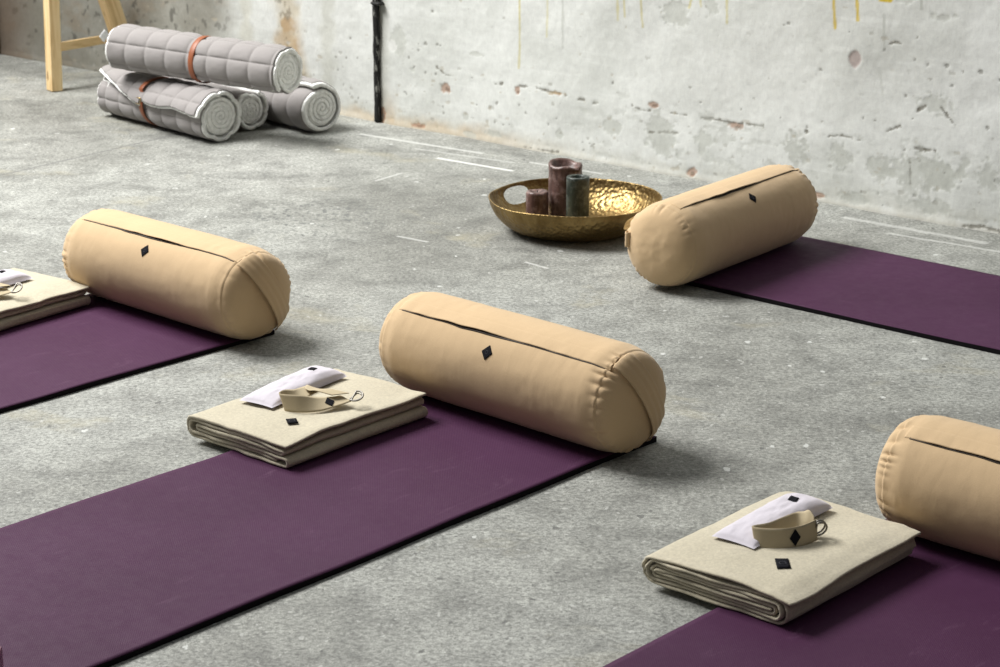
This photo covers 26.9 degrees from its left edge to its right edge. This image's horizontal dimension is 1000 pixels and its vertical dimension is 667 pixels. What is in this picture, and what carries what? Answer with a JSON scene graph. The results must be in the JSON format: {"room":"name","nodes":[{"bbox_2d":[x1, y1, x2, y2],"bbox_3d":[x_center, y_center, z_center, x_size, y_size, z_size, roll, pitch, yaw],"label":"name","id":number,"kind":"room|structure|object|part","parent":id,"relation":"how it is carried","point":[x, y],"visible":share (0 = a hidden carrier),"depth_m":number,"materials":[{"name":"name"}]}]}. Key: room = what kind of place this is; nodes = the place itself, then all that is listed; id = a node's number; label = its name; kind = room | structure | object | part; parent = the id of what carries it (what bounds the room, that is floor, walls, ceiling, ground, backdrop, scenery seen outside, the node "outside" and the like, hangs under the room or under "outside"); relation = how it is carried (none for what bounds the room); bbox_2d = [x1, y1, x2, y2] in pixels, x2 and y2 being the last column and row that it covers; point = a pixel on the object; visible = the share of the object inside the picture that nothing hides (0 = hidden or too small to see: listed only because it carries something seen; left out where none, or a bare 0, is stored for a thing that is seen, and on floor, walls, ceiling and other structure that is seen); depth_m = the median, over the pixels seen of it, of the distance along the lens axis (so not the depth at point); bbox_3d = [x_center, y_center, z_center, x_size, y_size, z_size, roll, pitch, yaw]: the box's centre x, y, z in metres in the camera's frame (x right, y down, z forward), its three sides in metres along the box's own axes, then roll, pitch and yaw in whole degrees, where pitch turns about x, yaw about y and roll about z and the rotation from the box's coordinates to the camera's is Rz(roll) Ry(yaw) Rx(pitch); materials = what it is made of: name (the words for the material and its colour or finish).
{"room":"exercise studio","nodes":[
{"label":"exercise studio","id":0,"kind":"room"},
{"bbox_2d":[0,54,999,666],"bbox_3d":[0.000,0.223,4.515,12.000,0.001,12.500,0,17,0],"label":"floor","id":1,"kind":"structure","parent":0,"point":[763,400],"depth_m":4.98,"materials":[{"name":"concrete"}]},
{"bbox_2d":[43,0,126,91],"bbox_3d":[-2.130,-1.469,8.723,1.306,0.777,0.456,10,20,30],"label":"trestle","id":2,"kind":"object","parent":1,"relation":"on","point":[112,11],"visible":0.57,"depth_m":8.38,"materials":[{"name":"brown wood"}]},
{"bbox_3d":[-1.782,-1.323,8.316,0.046,0.718,0.058,-10,19,-34],"label":"leg","id":3,"kind":"part","parent":2,"relation":"part of","materials":[{"name":"beige wood"}]},
{"bbox_3d":[-1.600,-1.382,8.509,0.062,0.751,0.075,-29,31,-25],"label":"leg","id":4,"kind":"part","parent":2,"relation":"part of","materials":[{"name":"beige wood"}]},
{"bbox_2d":[0,294,274,412],"bbox_3d":[-1.407,0.133,4.784,0.614,0.013,1.830,15,23,40],"label":"yoga mat","id":5,"kind":"object","parent":1,"relation":"on","point":[102,341],"visible":0.72,"depth_m":5.08,"materials":[{"name":"purple rubber"}]},
{"bbox_2d":[0,268,90,330],"bbox_3d":[-1.314,-0.081,5.354,0.326,0.060,0.441,13,21,36],"label":"folded blanket","id":6,"kind":"object","parent":5,"relation":"on","point":[41,296],"visible":0.84,"depth_m":5.34,"materials":[{"name":"beige fabric"}]},
{"bbox_2d":[0,282,22,295],"bbox_3d":[-1.295,-0.108,5.285,0.161,0.036,0.113,8,19,25],"label":"strap","id":7,"kind":"object","parent":6,"relation":"on","point":[3,291],"visible":1,"depth_m":5.29,"materials":[{"name":"beige fabric"}]},
{"bbox_2d":[0,269,32,287],"bbox_3d":[-1.325,-0.132,5.363,0.092,0.030,0.262,11,20,32],"label":"pillow","id":8,"kind":"object","parent":6,"relation":"on","point":[9,277],"visible":0.94,"depth_m":5.40,"materials":[{"name":"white fabric"}]},
{"bbox_2d":[62,208,290,338],"bbox_3d":[-0.825,-0.159,5.321,0.739,0.228,0.236,15,23,41],"label":"bolster","id":9,"kind":"object","parent":5,"relation":"on","point":[227,287],"visible":0.99,"depth_m":5.17,"materials":[{"name":"beige fabric"}]},
{"bbox_3d":[-1.081,-0.224,5.547,0.044,0.218,0.216,15,23,41],"label":"panel","id":10,"kind":"part","parent":9,"relation":"part of","materials":[{"name":"beige fabric"}]},
{"bbox_3d":[-0.581,-0.089,5.106,0.044,0.214,0.216,15,23,41],"label":"panel","id":11,"kind":"part","parent":9,"relation":"part of","materials":[{"name":"beige fabric"}]},
{"bbox_3d":[-0.564,-0.095,5.107,0.053,0.210,0.156,15,23,41],"label":"carry handle","id":12,"kind":"part","parent":9,"relation":"part of","materials":[{"name":"beige fabric"}]},
{"bbox_2d":[97,65,241,141],"bbox_3d":[-1.229,-0.850,7.677,0.205,0.192,0.704,-15,22,-40],"label":"roll","id":13,"kind":"object","parent":1,"relation":"on","point":[210,113],"visible":1,"depth_m":7.53,"materials":[{"name":"grey fabric"}]},
{"bbox_2d":[99,24,302,93],"bbox_3d":[-1.076,-0.988,7.525,0.792,0.188,0.193,10,20,30],"label":"roll","id":14,"kind":"object","parent":13,"relation":"on","point":[253,65],"visible":1,"depth_m":7.44,"materials":[{"name":"grey fabric"}]},
{"bbox_2d":[162,75,268,130],"bbox_3d":[-1.139,-0.893,7.889,0.158,0.150,0.732,-14,22,-39],"label":"roll","id":15,"kind":"object","parent":1,"relation":"on","point":[254,105],"visible":0.3,"depth_m":7.64,"materials":[{"name":"grey fabric"}]},
{"bbox_2d":[261,76,340,131],"bbox_3d":[-0.885,-0.907,7.860,0.190,0.193,0.756,-14,22,-38],"label":"roll","id":16,"kind":"object","parent":1,"relation":"on","point":[315,105],"visible":0.4,"depth_m":7.59,"materials":[{"name":"grey fabric"}]},
{"bbox_2d":[0,396,656,666],"bbox_3d":[-0.505,0.365,4.029,0.614,0.013,1.830,15,22,40],"label":"yoga mat","id":17,"kind":"object","parent":1,"relation":"on","point":[110,578],"visible":0.87,"depth_m":4.00,"materials":[{"name":"purple rubber"}]},
{"bbox_2d":[0,646,2,666],"bbox_3d":[-0.867,0.545,3.351,0.122,0.040,0.125,-1,17,-4],"label":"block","id":18,"kind":"object","parent":17,"relation":"on","point":[1,652],"visible":1,"depth_m":3.40,"materials":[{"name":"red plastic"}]},
{"bbox_2d":[187,368,427,467],"bbox_3d":[-0.412,0.172,4.526,0.318,0.063,0.435,14,22,39],"label":"folded blanket","id":19,"kind":"object","parent":17,"relation":"on","point":[277,436],"visible":0.79,"depth_m":4.43,"materials":[{"name":"beige fabric"}]},
{"bbox_2d":[241,365,346,407],"bbox_3d":[-0.451,0.107,4.586,0.092,0.030,0.262,11,20,32],"label":"pillow","id":20,"kind":"object","parent":19,"relation":"on","point":[315,376],"visible":0.89,"depth_m":4.57,"materials":[{"name":"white fabric"}]},
{"bbox_2d":[279,385,363,412],"bbox_3d":[-0.381,0.141,4.475,0.162,0.036,0.113,8,19,25],"label":"strap","id":21,"kind":"object","parent":19,"relation":"on","point":[299,400],"visible":1,"depth_m":4.46,"materials":[{"name":"beige fabric"}]},
{"bbox_2d":[379,292,665,452],"bbox_3d":[0.042,0.075,4.562,0.736,0.228,0.236,16,23,41],"label":"bolster","id":22,"kind":"object","parent":17,"relation":"on","point":[594,391],"visible":0.99,"depth_m":4.43,"materials":[{"name":"beige fabric"}]},
{"bbox_3d":[-0.208,0.008,4.791,0.044,0.217,0.215,16,23,41],"label":"panel","id":23,"kind":"part","parent":22,"relation":"part of","materials":[{"name":"beige fabric"}]},
{"bbox_3d":[0.286,0.147,4.344,0.045,0.217,0.217,16,23,41],"label":"panel","id":24,"kind":"part","parent":22,"relation":"part of","materials":[{"name":"beige fabric"}]},
{"bbox_3d":[0.301,0.139,4.346,0.049,0.210,0.156,16,23,41],"label":"carry handle","id":25,"kind":"part","parent":22,"relation":"part of","materials":[{"name":"beige fabric"}]},
{"bbox_2d":[488,178,662,241],"bbox_3d":[0.224,-0.362,6.239,0.517,0.100,0.517,-6,18,-18],"label":"brass bowl","id":26,"kind":"object","parent":1,"relation":"on","point":[613,204],"visible":0.84,"depth_m":6.14,"materials":[{"name":"gold metal"}]},
{"bbox_2d":[526,189,548,214],"bbox_3d":[0.112,-0.387,6.315,0.068,0.095,0.068,0,17,0],"label":"pillar candle","id":27,"kind":"object","parent":26,"relation":"in","point":[537,200],"visible":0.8,"depth_m":6.29,"materials":[{"name":"brown wax"}]},
{"bbox_2d":[548,158,581,216],"bbox_3d":[0.198,-0.438,6.346,0.104,0.175,0.104,0,17,0],"label":"pillar candle","id":28,"kind":"object","parent":26,"relation":"in","point":[559,168],"visible":0.71,"depth_m":6.31,"materials":[{"name":"brown wax"}]},
{"bbox_2d":[566,174,589,216],"bbox_3d":[0.232,-0.395,6.250,0.069,0.150,0.069,0,17,0],"label":"pillar candle","id":29,"kind":"object","parent":26,"relation":"in","point":[577,185],"visible":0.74,"depth_m":6.22,"materials":[{"name":"green wax"}]},
{"bbox_2d":[603,519,999,666],"bbox_3d":[0.472,0.585,3.312,0.614,0.013,1.831,15,23,40],"label":"yoga mat","id":30,"kind":"object","parent":1,"relation":"on","point":[938,605],"visible":0.67,"depth_m":3.56,"materials":[{"name":"purple rubber"}]},
{"bbox_2d":[641,491,920,624],"bbox_3d":[0.513,0.396,3.793,0.325,0.066,0.433,15,22,40],"label":"folded blanket","id":31,"kind":"object","parent":30,"relation":"on","point":[777,586],"visible":0.73,"depth_m":3.70,"materials":[{"name":"beige fabric"}]},
{"bbox_2d":[712,493,832,548],"bbox_3d":[0.502,0.334,3.839,0.092,0.028,0.262,14,22,39],"label":"pillow","id":32,"kind":"object","parent":31,"relation":"on","point":[739,531],"visible":0.84,"depth_m":3.83,"materials":[{"name":"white fabric"}]},
{"bbox_2d":[752,510,827,547],"bbox_3d":[0.520,0.352,3.759,0.137,0.047,0.062,-11,20,-31],"label":"strap","id":33,"kind":"object","parent":31,"relation":"on","point":[796,529],"visible":1,"depth_m":3.75,"materials":[{"name":"beige fabric"}]},
{"bbox_2d":[875,415,999,560],"bbox_3d":[1.021,0.321,3.761,0.737,0.228,0.238,15,22,40],"label":"bolster","id":34,"kind":"object","parent":30,"relation":"on","point":[938,477],"visible":0.98,"depth_m":3.82,"materials":[{"name":"beige fabric"}]},
{"bbox_3d":[0.766,0.257,3.985,0.045,0.218,0.218,15,22,40],"label":"panel","id":35,"kind":"part","parent":34,"relation":"part of","materials":[{"name":"beige fabric"}]},
{"bbox_2d":[638,236,999,354],"bbox_3d":[1.269,-0.059,5.407,1.830,0.013,0.613,15,22,39],"label":"yoga mat","id":36,"kind":"object","parent":1,"relation":"on","point":[958,306],"visible":0.83,"depth_m":5.60,"materials":[{"name":"purple rubber"}]},
{"bbox_2d":[625,164,817,285],"bbox_3d":[0.626,-0.310,5.815,0.236,0.227,0.725,13,21,36],"label":"bolster","id":37,"kind":"object","parent":36,"relation":"on","point":[697,233],"visible":1,"depth_m":5.63,"materials":[{"name":"beige fabric"}]},
{"bbox_3d":[0.344,-0.254,5.608,0.020,0.040,0.024,13,21,36],"label":"carry handle","id":38,"kind":"part","parent":37,"relation":"part of","materials":[{"name":"beige fabric"}]},
{"bbox_3d":[0.415,-0.230,5.560,0.217,0.217,0.044,13,21,36],"label":"panel","id":39,"kind":"part","parent":37,"relation":"part of","materials":[{"name":"beige fabric"}]},
{"bbox_3d":[0.837,-0.385,6.071,0.218,0.217,0.045,13,21,36],"label":"panel","id":40,"kind":"part","parent":37,"relation":"part of","materials":[{"name":"beige fabric"}]},
{"bbox_2d":[0,0,999,233],"bbox_3d":[0.136,-2.135,6.861,6.750,3.150,0.027,14,22,39],"label":"wall","id":41,"kind":"structure","parent":0,"point":[888,107],"depth_m":6.87,"materials":[{"name":"paint"}]},
{"bbox_2d":[371,0,383,121],"bbox_3d":[-0.449,-2.220,7.351,0.047,2.996,0.034,14,22,39],"label":"pipe","id":42,"kind":"object","parent":41,"relation":"attached to","point":[375,4],"visible":1,"depth_m":7.72,"materials":[{"name":"black metal"}]}
]}

